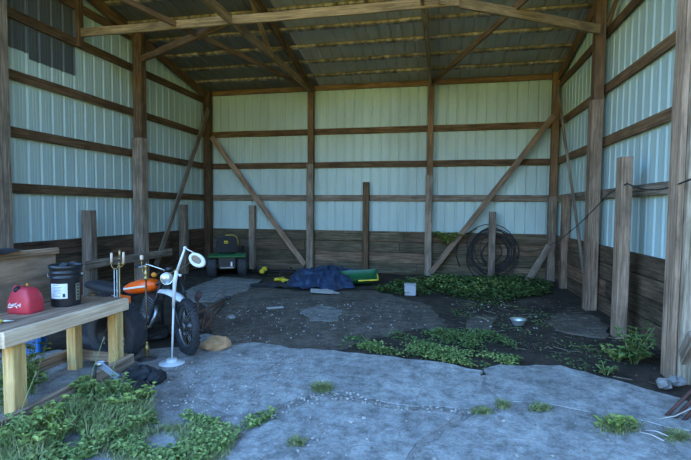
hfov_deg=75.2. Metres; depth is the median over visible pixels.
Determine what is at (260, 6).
rafter
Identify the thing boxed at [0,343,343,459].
gravel ground
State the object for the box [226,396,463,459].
concrete apron
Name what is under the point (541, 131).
diagonal brace
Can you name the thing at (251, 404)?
litter
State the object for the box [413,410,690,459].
concrete apron
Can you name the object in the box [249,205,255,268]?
stub
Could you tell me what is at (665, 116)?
beam
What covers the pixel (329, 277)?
tarp
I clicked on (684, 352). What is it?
diagonal brace
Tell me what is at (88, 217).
stub
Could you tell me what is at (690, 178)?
cable
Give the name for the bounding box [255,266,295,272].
tool
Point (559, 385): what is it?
concrete apron
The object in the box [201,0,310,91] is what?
truss chord
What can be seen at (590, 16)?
rafter
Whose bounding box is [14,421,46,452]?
plant
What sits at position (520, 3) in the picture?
brace
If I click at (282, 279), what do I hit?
tool
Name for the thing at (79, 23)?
stud
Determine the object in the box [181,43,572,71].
purlin
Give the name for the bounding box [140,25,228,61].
brace
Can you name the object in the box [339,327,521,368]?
ground cover
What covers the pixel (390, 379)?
concrete apron
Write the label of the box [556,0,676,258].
wall
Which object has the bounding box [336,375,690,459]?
gravel ground
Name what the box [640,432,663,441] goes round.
stick
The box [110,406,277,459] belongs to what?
ground cover
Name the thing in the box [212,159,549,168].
beam
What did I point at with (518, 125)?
beam
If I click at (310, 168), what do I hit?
support post
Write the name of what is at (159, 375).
scrap
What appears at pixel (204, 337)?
rock
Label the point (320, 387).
grass tuft
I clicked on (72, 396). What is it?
plant
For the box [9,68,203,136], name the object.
wall rail
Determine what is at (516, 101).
wall
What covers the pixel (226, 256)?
riding mower
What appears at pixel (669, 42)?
beam
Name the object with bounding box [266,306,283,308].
cardboard piece
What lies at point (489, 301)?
litter
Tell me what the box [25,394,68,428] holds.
plant
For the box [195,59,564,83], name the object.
purlin
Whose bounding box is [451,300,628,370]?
ground cover
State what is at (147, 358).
floor lamp
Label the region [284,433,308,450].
grass tuft
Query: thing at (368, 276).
tray
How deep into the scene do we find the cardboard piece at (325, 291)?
8.24 m
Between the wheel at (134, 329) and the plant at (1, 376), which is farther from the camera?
the wheel at (134, 329)
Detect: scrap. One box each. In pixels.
[125,364,156,381]
[130,379,148,390]
[146,369,166,384]
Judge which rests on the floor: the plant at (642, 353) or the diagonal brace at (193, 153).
the plant at (642, 353)
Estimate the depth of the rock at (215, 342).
4.96 m
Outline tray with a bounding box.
[339,269,378,283]
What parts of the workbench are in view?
leg, panel, rail, leg, round cap, leg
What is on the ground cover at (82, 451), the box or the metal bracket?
the metal bracket
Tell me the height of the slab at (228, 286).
0.080 m
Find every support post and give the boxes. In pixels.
[0,0,13,247]
[132,32,148,280]
[203,90,212,266]
[306,88,314,268]
[424,79,433,275]
[545,72,560,281]
[582,0,606,310]
[660,0,690,384]
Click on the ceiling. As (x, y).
(480, 24)
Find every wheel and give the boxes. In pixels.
[82,292,113,347]
[87,303,146,355]
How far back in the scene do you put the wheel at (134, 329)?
4.62 m
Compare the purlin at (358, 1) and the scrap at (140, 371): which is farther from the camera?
the purlin at (358, 1)
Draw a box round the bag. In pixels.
[59,261,75,265]
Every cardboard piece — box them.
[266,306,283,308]
[311,289,333,293]
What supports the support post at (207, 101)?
on the floor
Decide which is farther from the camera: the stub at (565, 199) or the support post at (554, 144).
the support post at (554, 144)
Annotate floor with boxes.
[0,267,690,400]
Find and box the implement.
[197,292,230,332]
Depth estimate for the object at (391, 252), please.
11.13 m
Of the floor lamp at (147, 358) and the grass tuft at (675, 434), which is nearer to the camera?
the grass tuft at (675, 434)
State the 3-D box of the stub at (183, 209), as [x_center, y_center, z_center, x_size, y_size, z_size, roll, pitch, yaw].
[-3.905,0.267,10.829,0.171,1.760,0.142,1,3,12]
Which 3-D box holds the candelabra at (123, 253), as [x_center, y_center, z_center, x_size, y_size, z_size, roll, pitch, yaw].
[-2.485,0.780,4.926,0.224,1.126,0.220,1,3,12]
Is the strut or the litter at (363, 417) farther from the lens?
the strut
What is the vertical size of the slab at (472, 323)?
0.068 m
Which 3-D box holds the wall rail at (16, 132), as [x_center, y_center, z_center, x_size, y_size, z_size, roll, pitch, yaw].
[-4.657,-1.520,7.940,0.048,0.158,8.440,1,3,12]
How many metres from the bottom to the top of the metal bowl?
0.089 m
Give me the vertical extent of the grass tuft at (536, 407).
0.061 m
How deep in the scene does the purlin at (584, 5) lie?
8.48 m
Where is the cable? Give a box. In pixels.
[515,178,690,251]
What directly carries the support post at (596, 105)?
on the floor
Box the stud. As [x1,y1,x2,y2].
[75,0,83,47]
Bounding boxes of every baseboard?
[13,228,204,294]
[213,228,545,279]
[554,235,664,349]
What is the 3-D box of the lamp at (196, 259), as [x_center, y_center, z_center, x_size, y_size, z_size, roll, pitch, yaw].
[-1.643,0.766,4.518,0.511,1.209,0.260,1,3,12]
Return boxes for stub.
[81,210,97,294]
[179,205,188,273]
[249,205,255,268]
[362,182,369,269]
[487,212,495,275]
[559,195,570,288]
[610,156,633,338]
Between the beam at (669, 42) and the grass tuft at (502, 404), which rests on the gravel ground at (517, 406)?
the grass tuft at (502, 404)
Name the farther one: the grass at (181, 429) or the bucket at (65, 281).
the bucket at (65, 281)
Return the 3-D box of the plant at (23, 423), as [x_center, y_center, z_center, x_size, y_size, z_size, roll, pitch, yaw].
[-2.173,1.331,2.935,0.298,0.228,0.279,1,3,12]
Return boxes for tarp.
[286,265,355,290]
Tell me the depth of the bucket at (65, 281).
3.91 m
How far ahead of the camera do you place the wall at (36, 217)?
8.29 m
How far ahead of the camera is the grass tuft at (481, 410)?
3.50 m
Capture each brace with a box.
[118,0,301,86]
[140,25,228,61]
[154,107,209,265]
[209,135,306,265]
[428,114,555,274]
[432,0,528,84]
[438,0,600,33]
[678,331,690,364]
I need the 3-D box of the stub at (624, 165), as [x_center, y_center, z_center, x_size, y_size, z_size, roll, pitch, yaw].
[3.507,0.268,5.699,0.129,2.370,0.204,1,3,12]
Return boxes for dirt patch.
[202,287,444,349]
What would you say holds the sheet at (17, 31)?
attached to the wall at (36, 217)
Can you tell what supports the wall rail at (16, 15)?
attached to the wall at (36, 217)
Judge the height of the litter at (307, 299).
0.017 m
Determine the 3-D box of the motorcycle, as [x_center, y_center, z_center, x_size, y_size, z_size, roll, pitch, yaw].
[-2.344,0.844,5.421,2.169,0.976,0.714,2,3,27]
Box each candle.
[110,253,112,263]
[121,252,124,264]
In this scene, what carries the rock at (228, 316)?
on the dirt patch
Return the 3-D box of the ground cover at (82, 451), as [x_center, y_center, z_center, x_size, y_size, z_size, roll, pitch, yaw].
[-1.827,1.381,3.188,0.891,0.130,1.439,1,3,12]
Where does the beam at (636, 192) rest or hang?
attached to the wall at (649, 92)
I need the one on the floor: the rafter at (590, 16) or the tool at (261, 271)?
the tool at (261, 271)
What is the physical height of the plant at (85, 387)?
0.204 m
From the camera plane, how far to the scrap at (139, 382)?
3.79 m
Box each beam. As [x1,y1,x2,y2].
[80,0,458,36]
[212,122,550,137]
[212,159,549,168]
[213,195,548,201]
[557,181,668,201]
[558,107,671,164]
[559,30,675,126]
[560,0,642,86]
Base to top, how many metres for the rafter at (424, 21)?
0.137 m
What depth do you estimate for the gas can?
3.65 m
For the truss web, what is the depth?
8.35 m
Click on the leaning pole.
(557, 87)
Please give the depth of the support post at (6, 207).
6.30 m
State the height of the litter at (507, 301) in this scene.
0.034 m
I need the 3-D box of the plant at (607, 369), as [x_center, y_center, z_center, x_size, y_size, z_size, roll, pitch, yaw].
[2.553,1.350,4.369,0.188,0.127,0.190,3,4,42]
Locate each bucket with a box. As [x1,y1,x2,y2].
[26,336,46,353]
[47,262,83,306]
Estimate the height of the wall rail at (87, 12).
0.157 m
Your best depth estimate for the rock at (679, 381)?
4.06 m
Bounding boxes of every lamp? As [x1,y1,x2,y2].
[136,255,157,361]
[158,246,205,366]
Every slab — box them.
[175,277,261,302]
[301,304,341,321]
[426,316,446,332]
[466,316,496,331]
[544,313,609,338]
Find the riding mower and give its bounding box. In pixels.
[206,234,248,276]
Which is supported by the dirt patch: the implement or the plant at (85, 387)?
the implement
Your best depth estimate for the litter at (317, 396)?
3.64 m
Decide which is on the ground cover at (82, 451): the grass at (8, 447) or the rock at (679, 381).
the grass at (8, 447)
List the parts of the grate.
rod, rod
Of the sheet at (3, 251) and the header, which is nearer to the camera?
the sheet at (3, 251)
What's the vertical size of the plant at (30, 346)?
0.580 m
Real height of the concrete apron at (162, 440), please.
0.066 m
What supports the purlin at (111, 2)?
on the rafter at (99, 5)
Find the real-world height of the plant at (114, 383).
0.223 m
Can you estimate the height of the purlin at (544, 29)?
0.080 m
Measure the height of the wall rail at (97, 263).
0.157 m
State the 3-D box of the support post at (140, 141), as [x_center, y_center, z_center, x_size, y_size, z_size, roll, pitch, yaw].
[-4.225,-1.410,9.224,0.224,5.260,0.206,1,3,12]
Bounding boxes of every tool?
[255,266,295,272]
[258,268,287,278]
[274,277,288,281]
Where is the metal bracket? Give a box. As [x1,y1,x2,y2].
[92,360,119,387]
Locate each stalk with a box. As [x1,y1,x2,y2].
[19,371,37,420]
[88,337,104,392]
[109,338,124,386]
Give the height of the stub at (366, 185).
2.350 m
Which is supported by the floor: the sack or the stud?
the sack
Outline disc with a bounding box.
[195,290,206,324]
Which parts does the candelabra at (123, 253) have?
stem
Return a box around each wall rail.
[7,6,202,102]
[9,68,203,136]
[10,126,203,168]
[12,183,203,199]
[57,0,130,39]
[83,248,171,269]
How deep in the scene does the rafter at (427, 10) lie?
8.33 m
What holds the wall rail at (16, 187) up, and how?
attached to the wall at (36, 217)
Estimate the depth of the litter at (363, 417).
3.06 m
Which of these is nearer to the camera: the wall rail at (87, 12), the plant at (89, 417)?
the plant at (89, 417)
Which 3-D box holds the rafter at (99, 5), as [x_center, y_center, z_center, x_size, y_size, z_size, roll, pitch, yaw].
[-4.588,-4.175,7.704,0.051,1.840,8.687,1,3,12]
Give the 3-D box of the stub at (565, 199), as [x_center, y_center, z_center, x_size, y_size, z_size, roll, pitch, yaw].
[4.487,0.293,9.174,0.155,2.000,0.153,1,3,12]
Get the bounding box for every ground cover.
[0,381,159,459]
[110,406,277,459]
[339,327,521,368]
[373,273,552,303]
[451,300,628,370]
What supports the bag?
in the bucket at (65, 281)
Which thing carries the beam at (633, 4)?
attached to the wall at (649, 92)
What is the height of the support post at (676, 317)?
5.900 m
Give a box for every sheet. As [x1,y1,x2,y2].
[0,248,19,254]
[7,0,27,52]
[27,0,75,75]
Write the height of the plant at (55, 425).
0.174 m
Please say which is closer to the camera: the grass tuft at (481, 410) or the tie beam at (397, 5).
the grass tuft at (481, 410)
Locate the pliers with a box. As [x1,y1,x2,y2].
[0,319,14,322]
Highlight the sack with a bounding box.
[247,281,292,287]
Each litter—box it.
[143,349,329,423]
[211,299,425,343]
[257,416,678,459]
[265,390,470,418]
[452,301,555,330]
[457,301,656,384]
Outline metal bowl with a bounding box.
[510,317,526,326]
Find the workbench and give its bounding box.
[0,247,133,427]
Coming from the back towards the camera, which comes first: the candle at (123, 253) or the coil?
the coil
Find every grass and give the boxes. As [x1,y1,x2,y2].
[0,378,162,459]
[90,420,240,459]
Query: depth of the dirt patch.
6.49 m
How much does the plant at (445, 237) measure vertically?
0.294 m
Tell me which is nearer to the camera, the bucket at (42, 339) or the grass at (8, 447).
the grass at (8, 447)
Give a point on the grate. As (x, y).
(685, 418)
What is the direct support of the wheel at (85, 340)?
on the floor
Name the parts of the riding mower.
seat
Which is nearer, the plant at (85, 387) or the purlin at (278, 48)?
the plant at (85, 387)
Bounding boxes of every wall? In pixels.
[8,0,203,242]
[212,79,551,233]
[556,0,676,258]
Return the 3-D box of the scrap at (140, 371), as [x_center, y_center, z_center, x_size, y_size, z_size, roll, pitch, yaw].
[-1.873,1.304,4.116,0.288,0.145,0.151,0,3,-16]
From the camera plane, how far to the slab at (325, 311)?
6.75 m
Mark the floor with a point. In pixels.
(562, 300)
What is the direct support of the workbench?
on the floor
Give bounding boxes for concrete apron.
[91,429,235,459]
[187,342,495,416]
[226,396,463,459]
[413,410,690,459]
[483,365,690,430]
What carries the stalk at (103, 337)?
on the ground cover at (82, 451)
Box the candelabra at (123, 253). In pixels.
[110,250,124,296]
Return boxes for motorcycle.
[84,262,200,354]
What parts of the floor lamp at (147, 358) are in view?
turned knob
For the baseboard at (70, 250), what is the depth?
8.93 m
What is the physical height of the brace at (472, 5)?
0.340 m
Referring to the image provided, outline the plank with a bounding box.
[526,244,551,280]
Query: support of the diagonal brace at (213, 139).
attached to the support post at (310, 168)
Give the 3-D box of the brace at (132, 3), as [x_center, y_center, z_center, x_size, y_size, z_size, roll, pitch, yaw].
[-2.155,-3.428,8.640,0.057,0.096,5.409,2,3,26]
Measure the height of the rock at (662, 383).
0.095 m
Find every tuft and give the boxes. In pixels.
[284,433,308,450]
[304,379,338,393]
[469,405,497,415]
[494,397,512,409]
[524,401,555,413]
[590,410,655,443]
[659,425,690,444]
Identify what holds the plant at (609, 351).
on the floor
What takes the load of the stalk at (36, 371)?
on the gravel ground at (59, 376)
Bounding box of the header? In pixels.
[211,74,551,95]
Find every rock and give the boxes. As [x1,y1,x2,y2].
[199,333,212,342]
[200,335,231,350]
[226,315,235,318]
[656,378,671,389]
[668,375,686,386]
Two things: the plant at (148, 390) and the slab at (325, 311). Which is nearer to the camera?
the plant at (148, 390)
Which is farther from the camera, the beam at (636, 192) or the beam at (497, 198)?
the beam at (497, 198)
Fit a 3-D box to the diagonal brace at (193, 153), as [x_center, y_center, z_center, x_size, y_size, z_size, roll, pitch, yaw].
[-3.816,-1.195,10.645,0.047,3.866,2.362,1,3,12]
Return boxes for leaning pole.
[556,86,582,276]
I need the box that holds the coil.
[455,224,518,276]
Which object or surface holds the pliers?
on the workbench
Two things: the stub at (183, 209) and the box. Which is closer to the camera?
the box
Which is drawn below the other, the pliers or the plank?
the pliers
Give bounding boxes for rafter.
[87,0,205,97]
[252,0,314,91]
[420,0,431,86]
[426,9,431,74]
[558,4,593,79]
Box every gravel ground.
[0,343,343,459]
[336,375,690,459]
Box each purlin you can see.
[103,0,163,5]
[127,0,394,23]
[147,3,593,42]
[165,27,570,58]
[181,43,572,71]
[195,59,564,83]
[272,47,282,51]
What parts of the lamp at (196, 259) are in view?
arm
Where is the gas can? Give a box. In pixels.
[7,283,43,314]
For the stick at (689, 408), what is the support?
in the grate
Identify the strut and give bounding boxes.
[606,0,618,24]
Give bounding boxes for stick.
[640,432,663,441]
[659,408,690,418]
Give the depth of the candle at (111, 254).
4.91 m
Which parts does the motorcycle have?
seat, fuel tank, frame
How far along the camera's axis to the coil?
10.52 m
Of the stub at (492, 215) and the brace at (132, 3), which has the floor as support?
the stub at (492, 215)
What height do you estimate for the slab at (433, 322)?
0.070 m
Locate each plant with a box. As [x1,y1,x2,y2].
[0,358,3,413]
[0,409,44,450]
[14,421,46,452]
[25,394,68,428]
[26,339,51,394]
[43,414,78,439]
[56,394,91,417]
[66,411,106,431]
[67,375,98,398]
[94,372,135,397]
[103,390,141,409]
[136,381,156,403]
[431,231,467,243]
[597,360,618,375]
[600,343,633,361]
[615,321,656,364]
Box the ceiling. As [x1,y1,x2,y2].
[102,0,593,90]
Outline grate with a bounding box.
[665,389,690,420]
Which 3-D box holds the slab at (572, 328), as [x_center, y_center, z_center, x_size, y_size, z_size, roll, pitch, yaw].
[3.242,1.341,6.257,0.839,0.068,1.275,1,3,12]
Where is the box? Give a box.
[404,283,415,295]
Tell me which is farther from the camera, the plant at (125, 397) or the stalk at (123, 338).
the stalk at (123, 338)
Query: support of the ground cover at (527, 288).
on the floor
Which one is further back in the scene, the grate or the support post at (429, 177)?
the support post at (429, 177)
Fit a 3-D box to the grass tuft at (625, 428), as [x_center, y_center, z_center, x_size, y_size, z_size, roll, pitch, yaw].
[1.991,1.406,3.293,0.556,0.084,0.340,-1,3,-27]
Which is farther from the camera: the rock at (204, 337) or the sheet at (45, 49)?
the sheet at (45, 49)
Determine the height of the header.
0.128 m

